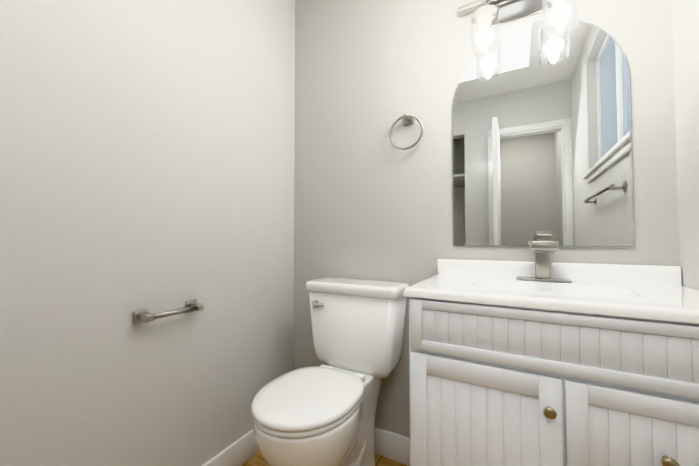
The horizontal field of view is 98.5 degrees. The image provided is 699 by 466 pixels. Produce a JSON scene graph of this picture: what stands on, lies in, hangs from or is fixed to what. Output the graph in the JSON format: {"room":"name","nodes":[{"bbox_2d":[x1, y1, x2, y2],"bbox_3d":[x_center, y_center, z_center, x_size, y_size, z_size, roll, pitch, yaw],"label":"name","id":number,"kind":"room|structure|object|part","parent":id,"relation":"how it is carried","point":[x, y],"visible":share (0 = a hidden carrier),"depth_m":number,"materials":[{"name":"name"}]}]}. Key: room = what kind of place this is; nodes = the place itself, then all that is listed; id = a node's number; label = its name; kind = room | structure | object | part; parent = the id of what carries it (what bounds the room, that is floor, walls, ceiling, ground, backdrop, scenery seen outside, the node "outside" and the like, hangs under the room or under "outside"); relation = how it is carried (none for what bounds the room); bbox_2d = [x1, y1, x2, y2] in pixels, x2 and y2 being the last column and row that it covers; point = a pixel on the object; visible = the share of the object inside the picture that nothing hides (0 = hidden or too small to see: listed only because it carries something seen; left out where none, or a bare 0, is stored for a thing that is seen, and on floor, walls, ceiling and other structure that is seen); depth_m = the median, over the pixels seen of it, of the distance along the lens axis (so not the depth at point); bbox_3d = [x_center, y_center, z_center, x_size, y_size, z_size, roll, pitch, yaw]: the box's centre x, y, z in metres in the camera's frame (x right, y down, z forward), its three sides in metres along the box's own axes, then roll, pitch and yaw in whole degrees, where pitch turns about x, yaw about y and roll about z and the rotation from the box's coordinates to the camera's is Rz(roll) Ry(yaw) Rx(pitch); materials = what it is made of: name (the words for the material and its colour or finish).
{"room":"bathroom","nodes":[
{"label":"bathroom","id":0,"kind":"room"},
{"bbox_2d":[0,0,294,465],"bbox_3d":[-0.829,-0.195,0.865,0.100,2.440,1.960,-1,-2,29],"label":"wall","id":1,"kind":"structure","parent":0,"point":[147,147],"depth_m":1.00,"materials":[{"name":"paint"}]},
{"bbox_2d":[133,299,203,323],"bbox_3d":[-0.621,0.278,1.057,0.062,0.044,0.222,-1,-2,29],"label":"rail","id":2,"kind":"object","parent":1,"relation":"attached to","point":[141,315],"visible":1,"depth_m":1.01,"materials":[{"name":"silver metal"}]},
{"bbox_2d":[202,429,258,465],"bbox_3d":[-0.779,0.964,0.806,0.014,0.120,1.960,-1,-2,29],"label":"baseboard","id":3,"kind":"structure","parent":1,"relation":"attached to","point":[242,450],"depth_m":1.32,"materials":[{"name":"white wood"}]},
{"bbox_2d":[242,452,406,465],"bbox_3d":[-0.477,1.048,-0.128,2.041,0.100,3.700,-1,-2,29],"label":"floor","id":4,"kind":"structure","parent":0,"point":[257,459],"depth_m":1.36,"materials":[{"name":"brown wood"}]},
{"bbox_2d":[251,277,408,465],"bbox_3d":[-0.082,0.627,1.158,0.456,0.813,0.657,-1,-2,29],"label":"toilet","id":5,"kind":"object","parent":4,"relation":"on","point":[323,415],"visible":0.96,"depth_m":1.19,"materials":[{"name":"white ceramic"}]},
{"bbox_3d":[-0.133,0.571,1.066,0.344,0.044,0.444,-1,-2,29],"label":"seat lid","id":6,"kind":"part","parent":5,"relation":"part of","materials":[{"name":"white plastic"}]},
{"bbox_3d":[0.027,0.414,1.361,0.456,0.377,0.207,-1,-2,29],"label":"tank","id":7,"kind":"part","parent":5,"relation":"part of","materials":[{"name":"white ceramic"}]},
{"bbox_2d":[403,231,698,465],"bbox_3d":[0.591,0.508,0.901,0.742,1.036,0.487,-1,-2,29],"label":"bathroom vanity","id":8,"kind":"object","parent":4,"relation":"on","point":[542,360],"visible":1,"depth_m":0.75,"materials":[{"name":"white paint"}]},
{"bbox_2d":[403,259,698,323],"bbox_3d":[0.597,0.194,0.919,0.742,0.176,0.465,-1,-2,29],"label":"countertop","id":9,"kind":"structure","parent":8,"relation":"on","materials":[{"name":"white stone"}]},
{"bbox_2d":[517,231,571,282],"bbox_3d":[0.656,0.081,1.020,0.160,0.174,0.150,-1,-2,29],"label":"faucet","id":10,"kind":"object","parent":9,"relation":"on","point":[544,245],"depth_m":1.03,"materials":[{"name":"silver metal"}]},
{"bbox_2d":[293,0,679,437],"bbox_3d":[0.387,-0.181,1.371,1.741,2.440,0.100,-1,-2,29],"label":"wall","id":11,"kind":"structure","parent":0,"point":[371,202],"depth_m":1.40,"materials":[{"name":"paint"}]},
{"bbox_2d":[374,427,409,465],"bbox_3d":[0.050,0.981,1.457,0.778,0.120,0.018,-1,-2,29],"label":"baseboard","id":12,"kind":"structure","parent":11,"relation":"attached to","point":[393,446],"depth_m":1.37,"materials":[{"name":"white wood"}]},
{"bbox_2d":[389,113,422,149],"bbox_3d":[0.260,-0.455,1.362,0.156,0.174,0.048,-1,-2,29],"label":"towel ring","id":13,"kind":"object","parent":11,"relation":"attached to","point":[407,118],"visible":1,"depth_m":1.35,"materials":[{"name":"silver metal"}]},
{"bbox_2d":[458,0,578,56],"bbox_3d":[0.627,-0.815,1.109,0.444,0.248,0.154,-1,-2,29],"label":"sconce","id":14,"kind":"object","parent":11,"relation":"attached to","point":[486,16],"visible":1,"depth_m":1.13,"materials":[{"name":"grey glass"}]},
{"bbox_2d":[452,19,633,247],"bbox_3d":[0.690,-0.376,1.147,0.575,0.863,0.006,-1,-2,29],"label":"mirror","id":15,"kind":"object","parent":11,"relation":"attached to","point":[541,132],"visible":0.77,"depth_m":1.12,"materials":[{"name":"grey mirror"}]},
{"bbox_2d":[672,0,698,289],"bbox_3d":[0.261,-0.234,-0.557,0.100,2.440,3.400,-1,-2,29],"label":"wall","id":16,"kind":"structure","parent":0,"point":[685,19],"depth_m":0.89,"materials":[{"name":"paint"}]}
]}

